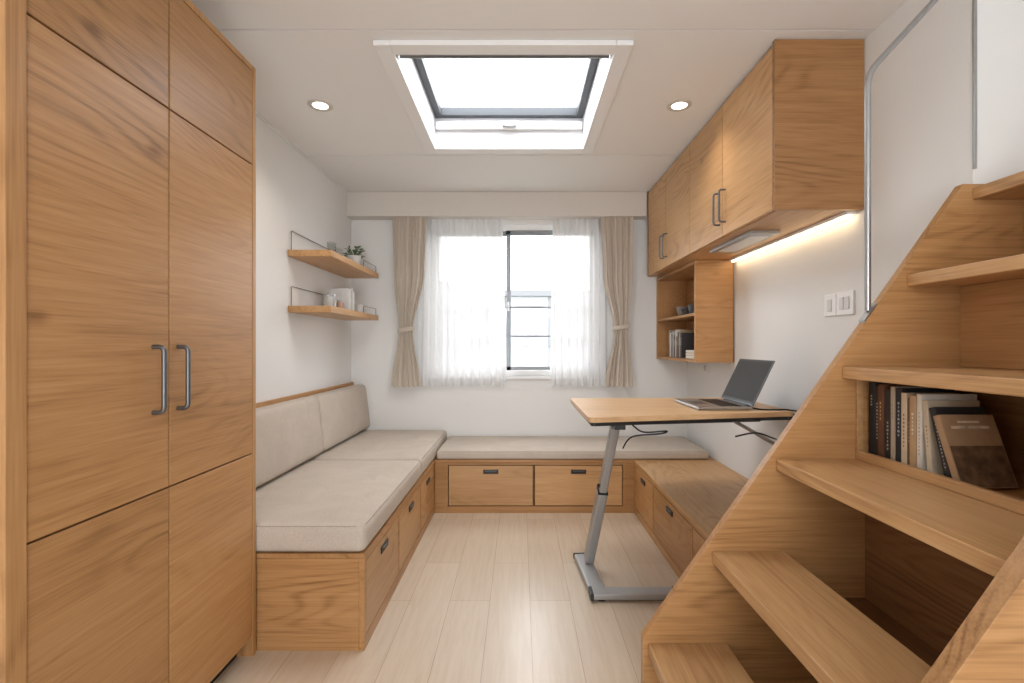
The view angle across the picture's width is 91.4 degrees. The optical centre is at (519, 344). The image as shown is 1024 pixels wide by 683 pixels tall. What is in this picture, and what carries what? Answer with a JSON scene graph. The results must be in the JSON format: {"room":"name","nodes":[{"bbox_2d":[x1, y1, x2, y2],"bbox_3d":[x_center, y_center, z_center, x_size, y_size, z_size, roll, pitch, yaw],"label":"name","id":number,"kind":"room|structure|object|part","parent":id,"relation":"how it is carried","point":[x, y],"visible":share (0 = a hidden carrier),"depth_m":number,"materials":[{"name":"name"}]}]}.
{"room":"tiny house interior","nodes":[
{"label":"tiny house interior","id":0,"kind":"room"},
{"bbox_2d":[256,115,350,402],"bbox_3d":[-1.400,-0.020,1.200,0.100,2.340,5.800,0,0,0],"label":"wall","id":1,"kind":"structure","parent":0,"point":[296,353],"depth_m":2.97,"materials":[{"name":"paint"}]},
{"bbox_2d":[256,111,346,192],"bbox_3d":[-1.346,-1.184,2.875,0.008,0.012,2.010,0,0,0],"label":"trim","id":2,"kind":"structure","parent":1,"relation":"attached to","point":[257,113],"depth_m":3.00,"materials":[{"name":"white ceramic"}]},
{"bbox_2d":[288,231,377,277],"bbox_3d":[-1.221,-0.593,3.385,0.252,0.155,0.970,0,0,0],"label":"wall shelf","id":3,"kind":"object","parent":1,"relation":"attached to","point":[328,260],"visible":1,"depth_m":3.16,"materials":[{"name":"brown wood"}]},
{"bbox_2d":[342,245,364,263],"bbox_3d":[-1.203,-0.637,3.622,0.177,0.168,0.192,0,0,0],"label":"potted plant","id":4,"kind":"object","parent":3,"relation":"on","point":[356,258],"visible":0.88,"depth_m":3.59,"materials":[{"name":"green plant"}]},
{"bbox_3d":[-1.200,-0.599,3.620,0.094,0.090,0.094,0,0,0],"label":"pot","id":5,"kind":"part","parent":4,"relation":"part of","materials":[{"name":"white ceramic"}]},
{"bbox_2d":[288,286,377,319],"bbox_3d":[-1.221,-0.268,3.385,0.252,0.155,0.970,0,0,0],"label":"wall shelf","id":6,"kind":"object","parent":1,"relation":"attached to","point":[333,312],"visible":0.81,"depth_m":3.08,"materials":[{"name":"brown wood"}]},
{"bbox_2d":[324,295,332,305],"bbox_3d":[-1.180,-0.268,3.080,0.052,0.080,0.052,0,0,0],"label":"jar","id":7,"kind":"object","parent":6,"relation":"on","point":[328,300],"visible":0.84,"depth_m":3.06,"materials":[{"name":"grey ceramic"}]},
{"bbox_2d":[327,294,335,306],"bbox_3d":[-1.200,-0.276,3.180,0.060,0.094,0.059,0,0,0],"label":"jar","id":8,"kind":"object","parent":6,"relation":"on","point":[333,295],"visible":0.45,"depth_m":3.17,"materials":[{"name":"grey"}]},
{"bbox_2d":[330,289,350,309],"bbox_3d":[-1.215,-0.303,3.380,0.130,0.150,0.040,0,0,0],"label":"book","id":9,"kind":"object","parent":6,"relation":"on","point":[341,294],"visible":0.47,"depth_m":3.36,"materials":[{"name":"beige paper"}]},
{"bbox_2d":[337,300,343,307],"bbox_3d":[-1.180,-0.261,3.280,0.044,0.064,0.044,0,0,0],"label":"jar","id":10,"kind":"object","parent":6,"relation":"on","point":[340,303],"visible":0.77,"depth_m":3.26,"materials":[{"name":"beige"}]},
{"bbox_2d":[332,288,352,309],"bbox_3d":[-1.215,-0.308,3.427,0.130,0.160,0.030,0,0,0],"label":"book","id":11,"kind":"object","parent":6,"relation":"on","point":[332,288],"visible":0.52,"depth_m":3.41,"materials":[{"name":"beige paper"}]},
{"bbox_2d":[354,304,362,311],"bbox_3d":[-1.200,-0.264,3.700,0.072,0.070,0.071,0,0,0],"label":"cup","id":12,"kind":"object","parent":6,"relation":"on","point":[357,307],"visible":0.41,"depth_m":3.67,"materials":[{"name":"white ceramic"}]},
{"bbox_2d":[213,491,677,682],"bbox_3d":[0.225,1.200,1.200,3.350,0.100,5.800,0,0,0],"label":"floor","id":13,"kind":"structure","parent":0,"point":[480,597],"depth_m":2.16,"materials":[{"name":"brown wood"}]},
{"bbox_2d":[0,0,255,682],"bbox_3d":[-1.149,0.060,1.410,0.396,2.180,0.910,0,0,0],"label":"wardrobe","id":14,"kind":"object","parent":13,"relation":"on","point":[128,127],"visible":1,"depth_m":1.25,"materials":[{"name":"brown wood"}]},
{"bbox_3d":[-0.998,-0.837,1.202,0.022,0.340,0.405,0,0,0],"label":"door","id":15,"kind":"part","parent":14,"relation":"part of","materials":[{"name":"brown wood"}]},
{"bbox_3d":[-0.998,-0.133,1.202,0.022,1.059,0.405,0,0,0],"label":"door","id":16,"kind":"part","parent":14,"relation":"part of","materials":[{"name":"brown wood"}]},
{"bbox_3d":[-0.998,0.739,1.202,0.022,0.673,0.405,0,0,0],"label":"door","id":17,"kind":"part","parent":14,"relation":"part of","materials":[{"name":"brown wood"}]},
{"bbox_3d":[-0.969,0.093,1.345,0.036,0.190,0.013,0,0,0],"label":"handle","id":18,"kind":"part","parent":14,"relation":"part of","materials":[{"name":"silver metal"}]},
{"bbox_3d":[-0.969,0.093,1.442,0.036,0.190,0.013,0,0,0],"label":"handle","id":19,"kind":"part","parent":14,"relation":"part of","materials":[{"name":"silver metal"}]},
{"bbox_3d":[-0.998,0.739,1.627,0.022,0.673,0.433,0,0,0],"label":"door","id":20,"kind":"part","parent":14,"relation":"part of","materials":[{"name":"brown wood"}]},
{"bbox_3d":[-0.998,-0.837,1.627,0.022,0.340,0.433,0,0,0],"label":"door","id":21,"kind":"part","parent":14,"relation":"part of","materials":[{"name":"brown wood"}]},
{"bbox_3d":[-0.998,-0.133,1.627,0.022,1.059,0.433,0,0,0],"label":"door","id":22,"kind":"part","parent":14,"relation":"part of","materials":[{"name":"brown wood"}]},
{"bbox_2d":[256,382,436,650],"bbox_3d":[-0.961,0.723,2.939,0.772,0.855,2.119,0,0,0],"label":"storage bench","id":23,"kind":"object","parent":13,"relation":"on","point":[306,601],"visible":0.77,"depth_m":1.88,"materials":[{"name":"brown wood"}]},
{"bbox_3d":[-1.337,0.539,2.938,0.019,0.489,2.115,0,0,0],"label":"panel","id":24,"kind":"part","parent":23,"relation":"part of","materials":[{"name":"brown wood"}]},
{"bbox_3d":[-0.970,0.977,1.889,0.728,0.346,0.018,0,0,0],"label":"panel","id":25,"kind":"part","parent":23,"relation":"part of","materials":[{"name":"brown wood"}]},
{"bbox_2d":[256,460,420,551],"bbox_3d":[-0.952,0.724,2.411,0.745,0.121,1.078,0,0,0],"label":"seat cushion","id":26,"kind":"object","parent":23,"relation":"on","point":[314,505],"visible":0.69,"depth_m":2.14,"materials":[{"name":"fabric"}]},
{"bbox_2d":[256,397,322,487],"bbox_3d":[-1.255,0.484,2.475,0.139,0.344,1.150,0,0,0],"label":"cushion","id":27,"kind":"object","parent":26,"relation":"on","point":[288,433],"visible":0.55,"depth_m":2.56,"materials":[{"name":"fabric"}]},
{"bbox_2d":[309,430,446,474],"bbox_3d":[-0.952,0.724,3.474,0.745,0.121,1.036,0,0,0],"label":"seat cushion","id":28,"kind":"object","parent":23,"relation":"on","point":[422,446],"visible":0.59,"depth_m":3.29,"materials":[{"name":"fabric"}]},
{"bbox_2d":[307,384,369,450],"bbox_3d":[-1.255,0.484,3.521,0.139,0.344,0.929,0,0,0],"label":"cushion","id":29,"kind":"object","parent":28,"relation":"on","point":[344,412],"visible":0.83,"depth_m":3.38,"materials":[{"name":"fabric"}]},
{"bbox_3d":[-0.595,0.962,2.158,0.018,0.272,0.500,0,0,0],"label":"drawer","id":30,"kind":"part","parent":23,"relation":"part of","materials":[{"name":"brown wood"}]},
{"bbox_3d":[-0.584,0.867,2.158,0.005,0.028,0.104,0,0,0],"label":"handle","id":31,"kind":"part","parent":23,"relation":"part of","materials":[{"name":"black plastic"}]},
{"bbox_3d":[-0.595,0.962,2.688,0.018,0.272,0.500,0,0,0],"label":"drawer","id":32,"kind":"part","parent":23,"relation":"part of","materials":[{"name":"brown wood"}]},
{"bbox_3d":[-0.595,0.962,3.183,0.018,0.272,0.430,0,0,0],"label":"drawer","id":33,"kind":"part","parent":23,"relation":"part of","materials":[{"name":"brown wood"}]},
{"bbox_2d":[435,456,714,512],"bbox_3d":[0.378,0.968,3.704,1.919,0.365,0.589,0,0,0],"label":"storage bench","id":34,"kind":"object","parent":13,"relation":"on","point":[473,485],"visible":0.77,"depth_m":3.42,"materials":[{"name":"brown wood"}]},
{"bbox_3d":[-0.200,0.867,3.419,0.104,0.028,0.005,0,0,0],"label":"handle","id":35,"kind":"part","parent":34,"relation":"part of","materials":[{"name":"black plastic"}]},
{"bbox_3d":[-0.200,0.962,3.430,0.575,0.272,0.018,0,0,0],"label":"drawer","id":36,"kind":"part","parent":34,"relation":"part of","materials":[{"name":"brown wood"}]},
{"bbox_2d":[437,436,708,458],"bbox_3d":[0.362,0.753,3.702,1.866,0.062,0.580,0,0,0],"label":"seat cushion","id":37,"kind":"object","parent":34,"relation":"on","point":[454,447],"visible":0.99,"depth_m":3.50,"materials":[{"name":"fabric"}]},
{"bbox_3d":[0.400,0.962,3.430,0.595,0.272,0.018,0,0,0],"label":"drawer","id":38,"kind":"part","parent":34,"relation":"part of","materials":[{"name":"brown wood"}]},
{"bbox_3d":[0.400,0.867,3.419,0.104,0.028,0.005,0,0,0],"label":"handle","id":39,"kind":"part","parent":34,"relation":"part of","materials":[{"name":"black plastic"}]},
{"bbox_2d":[571,398,796,601],"bbox_3d":[0.808,0.718,2.417,1.061,0.864,0.764,0,0,0],"label":"desk","id":40,"kind":"object","parent":13,"relation":"on","point":[616,413],"visible":0.84,"depth_m":2.26,"materials":[{"name":"brown wood"}]},
{"bbox_3d":[0.373,0.898,2.475,0.056,0.424,0.229,0,0,-14],"label":"leg","id":41,"kind":"part","parent":40,"relation":"part of","materials":[{"name":"grey metal"}]},
{"bbox_3d":[0.749,0.325,2.410,0.913,0.016,0.728,0,0,0],"label":"under plate","id":42,"kind":"part","parent":40,"relation":"part of","materials":[{"name":"black plastic"}]},
{"bbox_2d":[674,359,774,409],"bbox_3d":[0.975,0.183,2.425,0.350,0.224,0.350,0,0,0],"label":"laptop","id":43,"kind":"object","parent":40,"relation":"on","point":[749,376],"visible":1,"depth_m":2.38,"materials":[{"name":"silver metal"}]},
{"bbox_3d":[1.097,0.174,2.425,0.105,0.206,0.350,0,0,0],"label":"lid","id":44,"kind":"part","parent":43,"relation":"part of","materials":[{"name":"silver metal"}]},
{"bbox_2d":[634,460,748,578],"bbox_3d":[1.054,0.968,2.558,0.567,0.365,1.715,0,0,0],"label":"storage bench","id":45,"kind":"object","parent":13,"relation":"on","point":[679,504],"visible":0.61,"depth_m":2.74,"materials":[{"name":"brown wood"}]},
{"bbox_3d":[0.790,0.962,3.167,0.018,0.272,0.420,0,0,0],"label":"drawer","id":46,"kind":"part","parent":45,"relation":"part of","materials":[{"name":"brown wood"}]},
{"bbox_3d":[0.779,0.867,2.607,0.005,0.028,0.104,0,0,0],"label":"handle","id":47,"kind":"part","parent":45,"relation":"part of","materials":[{"name":"black plastic"}]},
{"bbox_3d":[0.790,0.962,2.607,0.018,0.272,0.640,0,0,0],"label":"drawer","id":48,"kind":"part","parent":45,"relation":"part of","materials":[{"name":"brown wood"}]},
{"bbox_3d":[0.790,0.962,1.995,0.018,0.272,0.525,0,0,0],"label":"drawer","id":49,"kind":"part","parent":45,"relation":"part of","materials":[{"name":"brown wood"}]},
{"bbox_2d":[641,171,1023,682],"bbox_3d":[1.073,0.341,1.097,1.433,1.618,0.763,0,0,0],"label":"staircase","id":50,"kind":"structure","parent":13,"relation":"on","point":[836,560],"depth_m":1.36,"materials":[{"name":"brown wood"}]},
{"bbox_2d":[875,386,877,454],"bbox_3d":[1.074,0.222,1.406,0.141,0.212,0.016,0,0,0],"label":"book","id":51,"kind":"object","parent":50,"relation":"on","point":[876,387],"visible":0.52,"depth_m":1.41,"materials":[{"name":"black paper"}]},
{"bbox_2d":[869,382,891,453],"bbox_3d":[1.072,0.216,1.426,0.141,0.222,0.022,0,0,0],"label":"book","id":52,"kind":"object","parent":50,"relation":"on","point":[872,385],"visible":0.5,"depth_m":1.42,"materials":[{"name":"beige paper"}]},
{"bbox_2d":[885,389,890,458],"bbox_3d":[1.074,0.225,1.366,0.141,0.205,0.022,0,0,0],"label":"book","id":53,"kind":"object","parent":50,"relation":"on","point":[887,391],"visible":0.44,"depth_m":1.37,"materials":[{"name":"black paper"}]},
{"bbox_2d":[844,598,940,666],"bbox_3d":[0.882,0.741,1.100,0.233,0.018,0.698,0,0,0],"label":"stair tread","id":54,"kind":"structure","parent":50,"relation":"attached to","point":[902,631],"depth_m":1.28,"materials":[{"name":"brown wood"}]},
{"bbox_2d":[859,0,937,322],"bbox_3d":[1.169,-0.606,1.464,0.339,1.079,0.024,0,0,0],"label":"handrail","id":55,"kind":"object","parent":50,"relation":"on","point":[868,306],"visible":1,"depth_m":1.46,"materials":[{"name":"silver metal"}]},
{"bbox_3d":[1.018,-0.095,1.464,0.036,0.057,0.024,0,0,0],"label":"plate","id":56,"kind":"part","parent":55,"relation":"part of","materials":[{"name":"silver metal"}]},
{"bbox_2d":[878,384,920,456],"bbox_3d":[1.070,0.218,1.388,0.141,0.218,0.018,0,0,0],"label":"book","id":57,"kind":"object","parent":50,"relation":"on","point":[881,387],"visible":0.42,"depth_m":1.38,"materials":[{"name":"beige paper"}]},
{"bbox_2d":[907,398,909,464],"bbox_3d":[1.075,0.233,1.293,0.141,0.190,0.012,0,0,0],"label":"book","id":58,"kind":"object","parent":50,"relation":"on","point":[908,399],"visible":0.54,"depth_m":1.29,"materials":[{"name":"beige paper"}]},
{"bbox_2d":[891,387,930,460],"bbox_3d":[1.073,0.220,1.348,0.141,0.215,0.012,0,0,0],"label":"book","id":59,"kind":"object","parent":50,"relation":"on","point":[893,389],"visible":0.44,"depth_m":1.34,"materials":[{"name":"beige paper"}]},
{"bbox_2d":[910,395,916,466],"bbox_3d":[1.071,0.229,1.275,0.141,0.198,0.020,0,0,0],"label":"book","id":60,"kind":"object","parent":50,"relation":"on","point":[913,398],"visible":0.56,"depth_m":1.27,"materials":[{"name":"beige paper"}]},
{"bbox_2d":[896,388,954,461],"bbox_3d":[1.077,0.222,1.330,0.141,0.212,0.022,0,0,0],"label":"book","id":61,"kind":"object","parent":50,"relation":"on","point":[899,391],"visible":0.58,"depth_m":1.33,"materials":[{"name":"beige paper"}]},
{"bbox_2d":[901,393,959,463],"bbox_3d":[1.074,0.227,1.309,0.141,0.202,0.018,0,0,0],"label":"book","id":62,"kind":"object","parent":50,"relation":"on","point":[904,396],"visible":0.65,"depth_m":1.31,"materials":[{"name":"beige paper"}]},
{"bbox_2d":[917,394,976,469],"bbox_3d":[1.073,0.226,1.257,0.141,0.204,0.014,0,0,0],"label":"book","id":63,"kind":"object","parent":50,"relation":"on","point":[921,448],"visible":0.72,"depth_m":1.25,"materials":[{"name":"beige paper"}]},
{"bbox_2d":[922,400,979,475],"bbox_3d":[1.068,0.232,1.231,0.131,0.191,0.035,0,0,0],"label":"book","id":64,"kind":"object","parent":50,"relation":"on","point":[934,464],"visible":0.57,"depth_m":1.23,"materials":[{"name":"beige paper"}]},
{"bbox_2d":[929,407,985,477],"bbox_3d":[1.062,0.238,1.192,0.121,0.178,0.067,0,0,0],"label":"book","id":65,"kind":"object","parent":50,"relation":"on","point":[934,411],"visible":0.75,"depth_m":1.21,"materials":[{"name":"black paper"}]},
{"bbox_2d":[933,415,1018,488],"bbox_3d":[1.056,0.246,1.162,0.128,0.162,0.079,0,0,0],"label":"book","id":66,"kind":"object","parent":50,"relation":"on","point":[973,447],"visible":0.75,"depth_m":1.15,"materials":[{"name":"brown paper"}]},
{"bbox_2d":[957,421,979,422],"bbox_3d":[1.056,0.181,1.178,0.051,0.005,0.001,0,-22,0],"label":"print","id":67,"kind":"object","parent":66,"relation":"on","point":[957,421],"depth_m":1.18},
{"bbox_2d":[951,426,989,428],"bbox_3d":[1.056,0.193,1.173,0.090,0.007,0.001,0,-22,0],"label":"print","id":68,"kind":"object","parent":66,"relation":"on","point":[952,427],"depth_m":1.17},
{"bbox_2d":[950,446,1017,486],"bbox_3d":[1.056,0.276,1.140,0.123,0.092,0.001,0,-22,0],"label":"print","id":69,"kind":"object","parent":66,"relation":"attached to","point":[981,466],"depth_m":1.14},
{"bbox_2d":[351,196,686,438],"bbox_3d":[-0.005,-0.020,4.070,2.690,2.340,0.140,0,0,0],"label":"wall","id":70,"kind":"structure","parent":0,"point":[523,407],"depth_m":4.00,"materials":[{"name":"paint"}]},
{"bbox_2d":[391,217,426,386],"bbox_3d":[-0.868,-0.354,3.914,0.285,1.371,0.048,0,0,0],"label":"curtain","id":71,"kind":"object","parent":70,"relation":"hanging from","point":[409,234],"visible":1,"depth_m":3.92,"materials":[{"name":"fabric"}]},
{"bbox_2d":[418,219,506,386],"bbox_3d":[-0.458,-0.355,3.968,0.705,1.369,0.034,0,0,0],"label":"sheer curtain","id":72,"kind":"object","parent":70,"relation":"hanging from","point":[462,322],"visible":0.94,"depth_m":3.97,"materials":[{"name":"white fabric"}]},
{"bbox_2d":[346,192,646,219],"bbox_3d":[-0.182,-1.095,3.940,2.334,0.190,0.120,0,0,0],"label":"curtain pelmet","id":73,"kind":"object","parent":70,"relation":"attached to","point":[359,205],"depth_m":3.88,"materials":[{"name":"white paint"}]},
{"bbox_2d":[428,225,600,378],"bbox_3d":[-0.050,-0.349,4.050,1.440,1.242,0.140,0,0,0],"label":"window","id":74,"kind":"structure","parent":70,"relation":"in","point":[513,372],"depth_m":4.04,"materials":[{"name":"grey metal"}]},
{"bbox_3d":[-0.050,0.261,4.005,1.440,0.022,0.050,0,0,0],"label":"sill","id":75,"kind":"part","parent":74,"relation":"part of","materials":[{"name":"white ceramic"}]},
{"bbox_3d":[-0.050,-0.360,4.075,1.380,1.220,0.090,0,0,0],"label":"frame","id":76,"kind":"part","parent":74,"relation":"part of","materials":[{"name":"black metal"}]},
{"bbox_3d":[0.241,-0.360,4.050,0.702,1.126,0.030,0,0,0],"label":"sash","id":77,"kind":"part","parent":74,"relation":"part of","materials":[{"name":"grey metal"}]},
{"bbox_2d":[550,219,607,386],"bbox_3d":[0.470,-0.355,3.968,0.460,1.369,0.034,0,0,0],"label":"sheer curtain","id":78,"kind":"object","parent":70,"relation":"hanging from","point":[579,316],"visible":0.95,"depth_m":3.97,"materials":[{"name":"white fabric"}]},
{"bbox_2d":[601,217,632,386],"bbox_3d":[0.757,-0.354,3.913,0.255,1.371,0.048,0,0,-2],"label":"curtain","id":79,"kind":"object","parent":70,"relation":"hanging from","point":[616,233],"visible":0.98,"depth_m":3.91,"materials":[{"name":"fabric"}]},
{"bbox_2d":[190,0,907,195],"bbox_3d":[0.225,-1.250,1.200,3.350,0.120,5.800,0,0,0],"label":"ceiling","id":80,"kind":"structure","parent":0,"point":[699,52],"depth_m":2.13,"materials":[{"name":"white paint"}]},
{"bbox_2d":[307,99,332,111],"bbox_3d":[-0.990,-1.186,2.480,0.120,0.006,0.120,0,0,0],"label":"recessed light","id":81,"kind":"object","parent":80,"relation":"in","point":[316,104],"visible":1,"depth_m":2.48,"materials":[{"name":"grey"}]},
{"bbox_2d":[373,40,633,152],"bbox_3d":[-0.065,-1.309,2.498,1.016,0.282,1.101,0,0,0],"label":"window","id":82,"kind":"structure","parent":80,"relation":"attached to","point":[440,127],"depth_m":2.65,"materials":[{"name":"white"}]},
{"bbox_3d":[-0.065,-1.375,2.498,0.878,0.050,0.963,0,0,0],"label":"sash","id":83,"kind":"part","parent":82,"relation":"part of","materials":[{"name":"grey"}]},
{"bbox_2d":[667,99,691,111],"bbox_3d":[0.790,-1.186,2.480,0.120,0.006,0.120,0,0,0],"label":"recessed light","id":84,"kind":"object","parent":80,"relation":"in","point":[682,104],"visible":1,"depth_m":2.48,"materials":[{"name":"grey"}]},
{"bbox_2d":[687,0,1023,478],"bbox_3d":[1.620,-0.020,1.200,0.560,2.340,5.800,0,0,0],"label":"wall","id":85,"kind":"structure","parent":0,"point":[921,92],"depth_m":1.82,"materials":[{"name":"paint"}]},
{"bbox_2d":[656,260,732,362],"bbox_3d":[1.214,-0.209,3.553,0.247,0.638,0.885,0,0,0],"label":"open shelf unit","id":86,"kind":"object","parent":85,"relation":"attached to","point":[707,285],"visible":0.89,"depth_m":3.11,"materials":[{"name":"brown wood"}]},
{"bbox_2d":[671,334,672,356],"bbox_3d":[1.190,0.004,3.706,0.131,0.170,0.030,0,0,0],"label":"book","id":87,"kind":"object","parent":86,"relation":"in","point":[671,334],"visible":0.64,"depth_m":3.70,"materials":[{"name":"beige paper"}]},
{"bbox_2d":[669,330,674,356],"bbox_3d":[1.190,-0.011,3.765,0.131,0.200,0.030,0,0,0],"label":"book","id":88,"kind":"object","parent":86,"relation":"in","point":[670,331],"visible":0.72,"depth_m":3.76,"materials":[{"name":"beige paper"}]},
{"bbox_2d":[673,331,674,356],"bbox_3d":[1.190,-0.006,3.676,0.131,0.190,0.025,0,0,0],"label":"book","id":89,"kind":"object","parent":86,"relation":"in","point":[673,331],"visible":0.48,"depth_m":3.67,"materials":[{"name":"beige paper"}]},
{"bbox_3d":[1.210,-0.194,3.553,0.231,0.018,0.842,0,0,0],"label":"shelf","id":90,"kind":"part","parent":86,"relation":"part of","materials":[{"name":"brown wood"}]},
{"bbox_2d":[676,336,677,356],"bbox_3d":[1.190,0.014,3.588,0.131,0.150,0.030,0,0,0],"label":"book","id":91,"kind":"object","parent":86,"relation":"in","point":[677,336],"visible":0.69,"depth_m":3.57,"materials":[{"name":"beige paper"}]},
{"bbox_2d":[676,306,687,314],"bbox_3d":[1.190,-0.241,3.660,0.090,0.075,0.090,0,0,0],"label":"cup","id":92,"kind":"object","parent":86,"relation":"on","point":[679,311],"visible":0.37,"depth_m":3.63,"materials":[{"name":"grey ceramic"}]},
{"bbox_2d":[675,330,693,356],"bbox_3d":[1.190,-0.011,3.615,0.131,0.200,0.020,0,0,0],"label":"book","id":93,"kind":"object","parent":86,"relation":"in","point":[676,331],"visible":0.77,"depth_m":3.60,"materials":[{"name":"beige paper"}]},
{"bbox_2d":[681,308,689,314],"bbox_3d":[1.190,-0.229,3.520,0.110,0.050,0.110,0,0,0],"label":"bowl","id":94,"kind":"object","parent":86,"relation":"on","point":[684,311],"visible":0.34,"depth_m":3.49,"materials":[{"name":"grey ceramic"}]},
{"bbox_2d":[679,331,693,357],"bbox_3d":[1.190,-0.006,3.526,0.131,0.190,0.025,0,0,0],"label":"book","id":95,"kind":"object","parent":86,"relation":"in","point":[679,331],"visible":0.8,"depth_m":3.51,"materials":[{"name":"beige paper"}]},
{"bbox_2d":[680,333,693,357],"bbox_3d":[1.190,0.002,3.497,0.131,0.175,0.030,0,0,0],"label":"book","id":96,"kind":"object","parent":86,"relation":"in","point":[686,339],"visible":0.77,"depth_m":3.48,"materials":[{"name":"black paper"}]},
{"bbox_2d":[688,304,693,312],"bbox_3d":[1.180,-0.239,3.400,0.076,0.070,0.076,0,0,0],"label":"cup","id":97,"kind":"object","parent":86,"relation":"on","point":[690,306],"visible":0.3,"depth_m":3.38,"materials":[{"name":"grey ceramic"}]},
{"bbox_3d":[1.208,-0.209,3.120,0.235,0.638,0.021,0,0,0],"label":"panel","id":98,"kind":"part","parent":86,"relation":"part of","materials":[{"name":"brown wood"}]},
{"bbox_2d":[703,364,708,371],"bbox_3d":[1.334,0.165,3.600,0.010,0.060,0.100,0,0,0],"label":"wall socket","id":99,"kind":"object","parent":85,"relation":"attached to","point":[705,366],"visible":1,"depth_m":3.58,"materials":[{"name":"white plastic"}]},
{"bbox_2d":[648,39,863,276],"bbox_3d":[1.146,-0.849,2.909,0.382,0.676,1.939,0,0,0],"label":"upper cabinet","id":100,"kind":"object","parent":85,"relation":"attached to","point":[784,152],"depth_m":2.02,"materials":[{"name":"brown wood"}]},
{"bbox_3d":[1.163,-0.859,3.870,0.347,0.657,0.018,0,0,0],"label":"panel","id":101,"kind":"part","parent":100,"relation":"part of","materials":[{"name":"brown wood"}]},
{"bbox_3d":[1.000,-0.854,3.632,0.019,0.642,0.449,0,0,0],"label":"door","id":102,"kind":"part","parent":100,"relation":"part of","materials":[{"name":"brown wood"}]},
{"bbox_3d":[0.973,-0.672,3.440,0.036,0.164,0.010,0,0,0],"label":"handle","id":103,"kind":"part","parent":100,"relation":"part of","materials":[{"name":"silver metal"}]},
{"bbox_3d":[0.973,-0.672,3.370,0.036,0.164,0.010,0,0,0],"label":"handle","id":104,"kind":"part","parent":100,"relation":"part of","materials":[{"name":"silver metal"}]},
{"bbox_3d":[1.000,-0.854,3.167,0.019,0.642,0.471,0,0,0],"label":"door","id":105,"kind":"part","parent":100,"relation":"part of","materials":[{"name":"brown wood"}]},
{"bbox_3d":[1.000,-0.854,2.688,0.019,0.642,0.477,0,0,0],"label":"door","id":106,"kind":"part","parent":100,"relation":"part of","materials":[{"name":"brown wood"}]},
{"bbox_3d":[0.973,-0.672,2.482,0.036,0.164,0.010,0,0,0],"label":"handle","id":107,"kind":"part","parent":100,"relation":"part of","materials":[{"name":"silver metal"}]},
{"bbox_3d":[0.973,-0.672,2.412,0.036,0.164,0.010,0,0,0],"label":"handle","id":108,"kind":"part","parent":100,"relation":"part of","materials":[{"name":"silver metal"}]},
{"bbox_2d":[709,230,780,252],"bbox_3d":[1.130,-0.520,2.550,0.140,0.020,0.500,0,0,0],"label":"lamp","id":109,"kind":"object","parent":100,"relation":"attached to","point":[751,237],"visible":1,"depth_m":2.46,"materials":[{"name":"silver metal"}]},
{"bbox_2d":[718,236,768,251],"bbox_3d":[1.130,-0.512,2.550,0.090,0.004,0.380,0,0,0],"label":"diffuser","id":110,"kind":"object","parent":109,"relation":"attached to","point":[746,241],"depth_m":2.51,"materials":[{"name":"white plastic"}]},
{"bbox_3d":[1.000,-0.854,2.205,0.019,0.642,0.479,0,0,0],"label":"door","id":111,"kind":"part","parent":100,"relation":"part of","materials":[{"name":"brown wood"}]},
{"bbox_3d":[1.312,-0.520,2.535,0.040,0.019,1.110,0,0,0],"label":"light strip","id":112,"kind":"part","parent":100,"relation":"part of","materials":[{"name":"white plastic"}]},
{"bbox_3d":[1.163,-0.857,1.950,0.347,0.661,0.021,0,0,0],"label":"panel","id":113,"kind":"part","parent":100,"relation":"part of","materials":[{"name":"brown wood"}]},
{"bbox_2d":[824,294,836,316],"bbox_3d":[1.334,-0.170,2.150,0.012,0.092,0.080,0,0,0],"label":"wall switch","id":114,"kind":"object","parent":85,"relation":"attached to","point":[829,300],"visible":1,"depth_m":2.15,"materials":[{"name":"white plastic"}]},
{"bbox_2d":[836,290,854,315],"bbox_3d":[1.334,-0.172,2.052,0.012,0.096,0.108,0,0,0],"label":"wall switch","id":115,"kind":"object","parent":85,"relation":"attached to","point":[845,301],"visible":1,"depth_m":2.04,"materials":[{"name":"white plastic"}]},
{"bbox_2d":[972,0,976,168],"bbox_3d":[1.342,-0.855,1.476,0.010,0.669,0.008,0,0,0],"label":"trim","id":116,"kind":"structure","parent":85,"relation":"attached to","point":[974,2],"depth_m":1.47,"materials":[{"name":"silver metal"}]},
{"label":"outside","id":117,"kind":"structure","parent":0,"visible":0},
{"bbox_3d":[0.000,4.250,24.650,60.000,0.200,40.700,0,0,0],"label":"ground","id":118,"kind":"structure","parent":117,"visible":0},
{"bbox_2d":[505,290,551,365],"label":"window","id":119,"kind":"structure","parent":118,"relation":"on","point":[525,351],"depth_m":14.00,"materials":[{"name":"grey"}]}
]}

